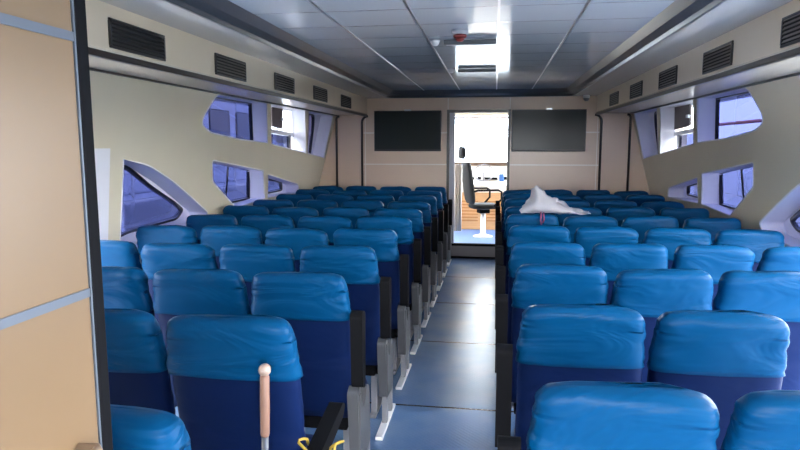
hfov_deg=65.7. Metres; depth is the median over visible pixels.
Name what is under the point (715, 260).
passenger seat
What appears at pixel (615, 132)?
wall
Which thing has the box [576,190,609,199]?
passenger seat
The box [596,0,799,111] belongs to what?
wall
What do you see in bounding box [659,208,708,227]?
passenger seat
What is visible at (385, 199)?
passenger seat
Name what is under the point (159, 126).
wall
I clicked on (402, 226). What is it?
passenger seat
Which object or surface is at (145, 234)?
passenger seat
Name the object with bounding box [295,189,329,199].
passenger seat
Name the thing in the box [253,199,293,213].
passenger seat
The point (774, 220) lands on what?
window
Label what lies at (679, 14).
ceiling trim
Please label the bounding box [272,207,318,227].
passenger seat
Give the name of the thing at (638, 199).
passenger seat
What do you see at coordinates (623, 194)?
passenger seat
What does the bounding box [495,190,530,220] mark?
passenger seat
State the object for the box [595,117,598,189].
trim
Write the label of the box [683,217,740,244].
passenger seat
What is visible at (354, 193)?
passenger seat
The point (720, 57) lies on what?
air vent
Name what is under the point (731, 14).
ceiling
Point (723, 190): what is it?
window
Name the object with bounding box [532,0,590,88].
trim
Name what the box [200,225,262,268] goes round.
passenger seat
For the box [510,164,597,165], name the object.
trim
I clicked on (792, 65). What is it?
ceiling
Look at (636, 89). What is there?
air vent
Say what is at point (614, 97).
air vent
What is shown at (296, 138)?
window
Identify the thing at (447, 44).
diffuser
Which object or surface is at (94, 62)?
ceiling
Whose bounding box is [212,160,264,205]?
window
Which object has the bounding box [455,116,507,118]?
trim
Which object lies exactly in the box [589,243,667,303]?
passenger seat
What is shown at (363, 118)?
trim
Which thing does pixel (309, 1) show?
trim
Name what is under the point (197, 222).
passenger seat
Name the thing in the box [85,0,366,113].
wall
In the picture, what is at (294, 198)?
passenger seat
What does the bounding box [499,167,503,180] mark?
radio
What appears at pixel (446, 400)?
floor
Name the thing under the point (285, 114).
moored boat
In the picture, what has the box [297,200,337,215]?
passenger seat
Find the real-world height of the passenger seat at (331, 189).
1.185 m
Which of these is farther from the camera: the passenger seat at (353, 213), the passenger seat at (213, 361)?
the passenger seat at (353, 213)
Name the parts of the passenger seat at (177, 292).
backrest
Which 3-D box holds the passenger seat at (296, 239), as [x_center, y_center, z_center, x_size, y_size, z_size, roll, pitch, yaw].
[-0.740,0.571,5.048,0.530,1.184,0.691,1,7,9]
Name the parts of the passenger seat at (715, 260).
backrest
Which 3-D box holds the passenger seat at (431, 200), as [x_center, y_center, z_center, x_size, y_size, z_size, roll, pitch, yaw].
[0.300,0.186,8.066,0.611,1.181,0.769,1,7,9]
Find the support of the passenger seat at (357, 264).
on the floor at (446, 400)
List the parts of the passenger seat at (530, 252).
armrest, backrest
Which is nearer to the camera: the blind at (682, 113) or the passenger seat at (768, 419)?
the passenger seat at (768, 419)
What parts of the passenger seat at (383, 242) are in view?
backrest, seat frame, leg, foot rail, armrest, leg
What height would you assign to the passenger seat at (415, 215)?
1.184 m
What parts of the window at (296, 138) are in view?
pane, frame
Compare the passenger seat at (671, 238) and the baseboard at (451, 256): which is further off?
the baseboard at (451, 256)
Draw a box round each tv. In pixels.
[374,109,441,150]
[511,108,586,150]
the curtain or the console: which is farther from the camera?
the console
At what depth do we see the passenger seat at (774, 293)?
3.00 m
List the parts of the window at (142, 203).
pane, frame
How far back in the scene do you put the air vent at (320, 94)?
7.24 m
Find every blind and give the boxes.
[271,107,282,128]
[674,104,691,129]
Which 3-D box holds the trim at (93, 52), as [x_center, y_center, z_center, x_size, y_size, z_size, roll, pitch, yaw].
[-1.398,-1.037,4.354,0.038,0.036,11.380,1,7,9]
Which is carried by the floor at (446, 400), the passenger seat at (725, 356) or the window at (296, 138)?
the passenger seat at (725, 356)
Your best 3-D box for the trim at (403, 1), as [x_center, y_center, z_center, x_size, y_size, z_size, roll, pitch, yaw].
[0.071,-1.352,3.956,0.016,0.004,11.080,1,7,9]
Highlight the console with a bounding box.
[461,164,506,229]
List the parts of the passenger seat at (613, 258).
backrest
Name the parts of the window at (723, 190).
frame, pane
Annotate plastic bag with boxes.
[519,185,590,224]
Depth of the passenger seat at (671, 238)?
4.53 m
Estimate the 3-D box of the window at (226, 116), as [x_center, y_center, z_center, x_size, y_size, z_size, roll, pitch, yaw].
[-1.749,-1.087,6.493,0.340,0.466,1.798,1,7,9]
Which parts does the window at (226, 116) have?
pane, frame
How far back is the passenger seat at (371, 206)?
7.02 m
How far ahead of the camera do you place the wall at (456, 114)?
12.25 m
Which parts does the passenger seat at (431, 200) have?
backrest, leg, armrest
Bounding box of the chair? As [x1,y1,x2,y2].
[458,146,502,237]
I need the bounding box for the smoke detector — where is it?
[452,29,467,41]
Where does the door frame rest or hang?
attached to the wall
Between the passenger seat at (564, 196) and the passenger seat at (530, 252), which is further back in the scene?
the passenger seat at (564, 196)
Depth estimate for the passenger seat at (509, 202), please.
7.06 m
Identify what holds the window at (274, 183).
in the wall at (159, 126)
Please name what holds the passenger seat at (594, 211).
on the floor at (446, 400)
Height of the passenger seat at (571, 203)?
1.194 m
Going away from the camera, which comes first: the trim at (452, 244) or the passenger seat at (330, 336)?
the passenger seat at (330, 336)
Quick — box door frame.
[70,0,101,446]
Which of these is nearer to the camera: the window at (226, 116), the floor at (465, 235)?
the window at (226, 116)
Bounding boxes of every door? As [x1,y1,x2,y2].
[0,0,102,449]
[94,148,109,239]
[446,109,510,242]
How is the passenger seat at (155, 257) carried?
on the floor at (446, 400)
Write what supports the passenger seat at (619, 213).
on the floor at (446, 400)
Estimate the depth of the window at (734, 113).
6.10 m
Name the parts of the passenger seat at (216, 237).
backrest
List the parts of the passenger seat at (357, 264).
backrest, seat frame, leg, foot rail, armrest, leg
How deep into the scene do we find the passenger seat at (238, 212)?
6.39 m
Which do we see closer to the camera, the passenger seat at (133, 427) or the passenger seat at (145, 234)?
the passenger seat at (133, 427)
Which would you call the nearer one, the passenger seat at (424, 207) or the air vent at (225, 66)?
the air vent at (225, 66)
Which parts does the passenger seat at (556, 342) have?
armrest, backrest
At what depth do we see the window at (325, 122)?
9.91 m
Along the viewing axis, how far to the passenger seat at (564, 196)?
7.72 m
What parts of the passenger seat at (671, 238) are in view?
backrest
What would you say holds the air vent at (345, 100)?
in the wall at (185, 50)
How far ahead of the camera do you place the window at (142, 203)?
5.40 m
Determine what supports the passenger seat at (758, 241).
on the floor at (446, 400)
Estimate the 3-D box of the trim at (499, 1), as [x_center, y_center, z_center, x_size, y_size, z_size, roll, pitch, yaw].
[0.618,-1.341,3.874,0.016,0.004,11.080,1,7,9]
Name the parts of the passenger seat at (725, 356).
backrest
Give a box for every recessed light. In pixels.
[444,39,495,45]
[458,68,495,72]
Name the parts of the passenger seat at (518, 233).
armrest, backrest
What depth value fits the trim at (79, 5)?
1.16 m
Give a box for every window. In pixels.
[120,159,207,248]
[202,94,267,142]
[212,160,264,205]
[268,174,298,197]
[271,104,305,152]
[308,111,332,157]
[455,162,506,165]
[634,108,657,158]
[660,100,693,153]
[667,177,697,203]
[696,88,762,142]
[701,162,753,215]
[759,183,799,246]
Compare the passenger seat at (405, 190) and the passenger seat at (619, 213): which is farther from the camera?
the passenger seat at (405, 190)
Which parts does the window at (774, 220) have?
frame, pane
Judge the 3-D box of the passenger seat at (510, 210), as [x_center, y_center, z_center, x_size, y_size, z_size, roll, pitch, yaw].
[1.285,0.367,6.601,0.589,1.192,0.770,1,7,8]
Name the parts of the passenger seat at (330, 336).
backrest, seat frame, armrest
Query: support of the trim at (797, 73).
attached to the wall at (773, 149)
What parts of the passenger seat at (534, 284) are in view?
armrest, backrest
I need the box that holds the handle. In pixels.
[258,363,270,449]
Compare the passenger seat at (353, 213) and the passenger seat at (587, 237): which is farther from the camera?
the passenger seat at (353, 213)
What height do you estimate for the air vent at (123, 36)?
0.156 m
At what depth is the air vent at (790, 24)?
3.21 m
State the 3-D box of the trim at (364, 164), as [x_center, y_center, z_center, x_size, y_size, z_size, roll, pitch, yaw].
[0.075,-0.974,9.956,1.343,0.020,0.006,1,7,9]
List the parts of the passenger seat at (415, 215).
backrest, leg, foot rail, armrest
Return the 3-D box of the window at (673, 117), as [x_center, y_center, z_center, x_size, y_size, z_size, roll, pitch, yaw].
[3.361,-1.125,7.341,0.377,0.604,1.868,1,7,9]
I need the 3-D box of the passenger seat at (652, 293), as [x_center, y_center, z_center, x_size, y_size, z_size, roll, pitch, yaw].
[1.355,0.773,3.417,0.518,1.198,0.691,1,7,8]
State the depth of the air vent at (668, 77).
5.48 m
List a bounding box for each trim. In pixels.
[74,0,112,449]
[88,47,366,116]
[89,68,337,115]
[163,0,726,97]
[307,0,423,89]
[335,115,339,185]
[361,115,367,185]
[364,164,446,164]
[365,118,365,185]
[402,0,459,89]
[451,243,494,246]
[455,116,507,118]
[496,0,500,88]
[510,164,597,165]
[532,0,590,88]
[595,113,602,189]
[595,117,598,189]
[596,47,799,114]
[626,113,631,190]
[629,72,799,113]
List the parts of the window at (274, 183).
pane, frame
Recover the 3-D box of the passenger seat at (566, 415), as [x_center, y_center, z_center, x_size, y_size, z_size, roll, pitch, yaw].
[0.570,0.966,1.907,0.574,1.198,0.765,1,7,9]
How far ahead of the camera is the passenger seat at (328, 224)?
5.46 m
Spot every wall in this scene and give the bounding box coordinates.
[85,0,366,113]
[90,71,335,262]
[288,96,687,256]
[455,113,507,167]
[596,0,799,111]
[632,75,799,246]
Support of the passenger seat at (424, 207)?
on the floor at (446, 400)
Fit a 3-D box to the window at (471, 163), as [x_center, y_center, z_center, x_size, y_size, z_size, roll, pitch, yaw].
[1.672,-1.665,12.280,1.660,0.980,0.055,1,7,9]
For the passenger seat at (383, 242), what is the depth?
4.63 m
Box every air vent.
[108,17,165,60]
[214,53,246,81]
[274,72,294,93]
[313,85,327,102]
[341,94,350,108]
[609,91,618,105]
[630,80,642,98]
[658,65,677,89]
[702,40,733,74]
[780,10,799,47]
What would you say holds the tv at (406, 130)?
attached to the wall at (615, 132)
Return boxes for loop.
[297,437,343,449]
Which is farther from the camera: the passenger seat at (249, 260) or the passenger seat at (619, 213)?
the passenger seat at (619, 213)
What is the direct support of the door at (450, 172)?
in the wall at (615, 132)
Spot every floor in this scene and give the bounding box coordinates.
[175,258,514,449]
[454,229,494,243]
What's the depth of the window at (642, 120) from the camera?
9.20 m
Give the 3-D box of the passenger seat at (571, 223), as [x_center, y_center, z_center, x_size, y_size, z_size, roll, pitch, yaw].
[1.718,0.472,5.777,0.511,1.195,0.694,1,7,8]
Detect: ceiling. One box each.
[88,45,365,114]
[99,0,792,98]
[229,0,674,89]
[596,45,799,112]
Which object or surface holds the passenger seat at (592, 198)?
on the floor at (446, 400)
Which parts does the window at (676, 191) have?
frame, pane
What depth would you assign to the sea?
156.52 m
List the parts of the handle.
knob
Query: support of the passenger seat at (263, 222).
on the floor at (446, 400)
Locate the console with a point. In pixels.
(482, 177)
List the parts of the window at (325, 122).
pane, frame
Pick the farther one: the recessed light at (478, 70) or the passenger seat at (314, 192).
the passenger seat at (314, 192)
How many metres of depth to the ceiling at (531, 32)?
4.69 m
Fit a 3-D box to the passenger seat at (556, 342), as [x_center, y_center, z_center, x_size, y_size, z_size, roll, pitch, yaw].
[0.688,0.864,2.676,0.579,1.205,0.767,1,7,9]
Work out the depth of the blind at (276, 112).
7.91 m
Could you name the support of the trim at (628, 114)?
attached to the wall at (615, 132)
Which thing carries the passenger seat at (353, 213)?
on the floor at (446, 400)
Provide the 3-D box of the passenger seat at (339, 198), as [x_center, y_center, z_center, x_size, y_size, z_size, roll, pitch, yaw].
[-0.791,0.157,8.273,0.524,1.185,0.686,1,7,8]
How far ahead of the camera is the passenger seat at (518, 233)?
4.70 m
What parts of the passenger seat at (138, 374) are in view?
backrest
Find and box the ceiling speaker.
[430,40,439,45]
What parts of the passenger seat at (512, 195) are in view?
armrest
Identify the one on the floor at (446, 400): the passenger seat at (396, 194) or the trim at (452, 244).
the passenger seat at (396, 194)
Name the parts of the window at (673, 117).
frame, pane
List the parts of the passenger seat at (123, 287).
backrest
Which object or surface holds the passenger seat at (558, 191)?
on the floor at (446, 400)
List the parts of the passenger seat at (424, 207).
backrest, leg, foot rail, armrest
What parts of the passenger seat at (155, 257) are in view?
backrest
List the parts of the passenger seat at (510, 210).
armrest, backrest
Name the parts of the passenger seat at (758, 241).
backrest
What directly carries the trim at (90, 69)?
attached to the wall at (159, 126)
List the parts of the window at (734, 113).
frame, pane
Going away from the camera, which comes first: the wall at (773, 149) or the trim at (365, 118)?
the wall at (773, 149)
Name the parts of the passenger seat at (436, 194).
leg, armrest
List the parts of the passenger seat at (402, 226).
backrest, leg, foot rail, armrest, leg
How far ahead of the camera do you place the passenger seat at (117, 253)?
4.03 m
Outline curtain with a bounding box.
[454,164,461,230]
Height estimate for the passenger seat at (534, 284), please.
1.199 m
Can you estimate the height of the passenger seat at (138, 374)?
1.190 m
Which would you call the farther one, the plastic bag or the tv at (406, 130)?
the tv at (406, 130)
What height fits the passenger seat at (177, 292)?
1.180 m
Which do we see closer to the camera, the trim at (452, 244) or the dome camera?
the dome camera
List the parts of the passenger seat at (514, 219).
armrest, backrest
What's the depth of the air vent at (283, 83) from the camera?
6.01 m
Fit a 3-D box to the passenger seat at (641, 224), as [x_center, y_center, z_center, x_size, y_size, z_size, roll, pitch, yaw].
[2.214,0.479,5.702,0.523,1.200,0.691,1,7,8]
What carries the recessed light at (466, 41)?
in the ceiling at (531, 32)
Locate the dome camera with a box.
[583,95,589,100]
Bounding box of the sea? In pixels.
[455,152,506,161]
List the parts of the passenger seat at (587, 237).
backrest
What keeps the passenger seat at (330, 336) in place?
on the floor at (446, 400)
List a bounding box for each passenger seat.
[100,240,142,269]
[102,266,175,406]
[104,309,174,413]
[110,404,190,449]
[136,225,198,268]
[141,243,218,322]
[153,269,250,405]
[166,314,344,449]
[186,214,237,243]
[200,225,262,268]
[219,244,295,306]
[223,205,268,224]
[241,214,294,243]
[251,272,369,449]
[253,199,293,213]
[265,227,328,271]
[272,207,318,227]
[276,194,313,206]
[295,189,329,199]
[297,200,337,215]
[297,216,351,244]
[300,245,394,440]
[313,186,342,193]
[316,194,353,206]
[322,207,369,228]
[332,190,366,199]
[333,228,411,389]
[342,200,383,215]
[346,186,376,194]
[355,216,422,354]
[357,194,394,207]
[370,190,402,200]
[374,208,430,327]
[380,186,410,194]
[387,201,437,306]
[398,195,443,290]
[407,191,448,276]
[415,186,451,265]
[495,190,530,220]
[495,193,530,224]
[495,199,527,245]
[495,207,550,254]
[495,213,558,285]
[495,225,570,293]
[495,241,585,408]
[495,264,607,434]
[495,304,645,449]
[497,381,719,449]
[544,189,572,194]
[548,194,580,199]
[551,200,589,214]
[555,207,601,225]
[563,215,617,242]
[574,226,638,265]
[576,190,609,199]
[584,194,621,207]
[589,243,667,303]
[594,200,636,215]
[606,207,655,226]
[609,269,712,381]
[614,191,648,200]
[621,216,678,243]
[626,195,664,206]
[641,201,683,215]
[642,228,710,268]
[647,310,789,449]
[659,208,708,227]
[670,244,754,309]
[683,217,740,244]
[713,229,784,270]
[713,270,799,389]
[721,390,799,449]
[756,247,799,271]
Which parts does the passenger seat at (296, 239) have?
backrest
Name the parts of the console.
instrument panel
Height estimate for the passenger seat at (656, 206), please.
1.192 m
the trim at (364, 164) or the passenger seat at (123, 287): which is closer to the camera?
the passenger seat at (123, 287)
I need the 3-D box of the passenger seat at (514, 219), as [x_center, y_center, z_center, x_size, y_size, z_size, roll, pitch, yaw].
[1.175,0.462,5.812,0.568,1.203,0.757,1,7,8]
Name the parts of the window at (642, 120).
frame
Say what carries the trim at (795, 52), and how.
attached to the wall at (759, 37)
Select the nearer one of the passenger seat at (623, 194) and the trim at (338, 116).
the passenger seat at (623, 194)
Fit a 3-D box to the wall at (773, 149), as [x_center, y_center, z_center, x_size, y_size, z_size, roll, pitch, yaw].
[3.032,0.152,3.863,0.825,2.315,11.450,1,7,9]
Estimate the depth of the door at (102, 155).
4.40 m
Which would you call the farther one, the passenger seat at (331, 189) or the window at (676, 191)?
the passenger seat at (331, 189)
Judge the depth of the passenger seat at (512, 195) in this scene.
7.84 m
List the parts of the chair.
backrest, seat, armrest, armrest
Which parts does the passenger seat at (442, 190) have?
leg, armrest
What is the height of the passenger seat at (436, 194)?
1.180 m
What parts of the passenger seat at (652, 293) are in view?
backrest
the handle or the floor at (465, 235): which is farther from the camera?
the floor at (465, 235)
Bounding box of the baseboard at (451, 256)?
[451,256,494,258]
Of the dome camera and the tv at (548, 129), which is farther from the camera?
the tv at (548, 129)
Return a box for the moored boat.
[271,112,287,131]
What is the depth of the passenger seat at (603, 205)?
6.89 m
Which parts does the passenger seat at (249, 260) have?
backrest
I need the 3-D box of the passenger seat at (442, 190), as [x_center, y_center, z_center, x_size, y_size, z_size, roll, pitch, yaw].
[0.530,-0.020,9.639,0.592,1.185,0.757,1,7,9]
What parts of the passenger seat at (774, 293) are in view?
backrest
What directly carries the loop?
hanging from the passenger seat at (213, 361)
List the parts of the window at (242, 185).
pane, frame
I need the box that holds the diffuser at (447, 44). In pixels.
[447,44,493,45]
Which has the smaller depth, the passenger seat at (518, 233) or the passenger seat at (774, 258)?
the passenger seat at (774, 258)
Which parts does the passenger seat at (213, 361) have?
backrest, armrest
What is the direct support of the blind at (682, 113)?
attached to the window at (673, 117)

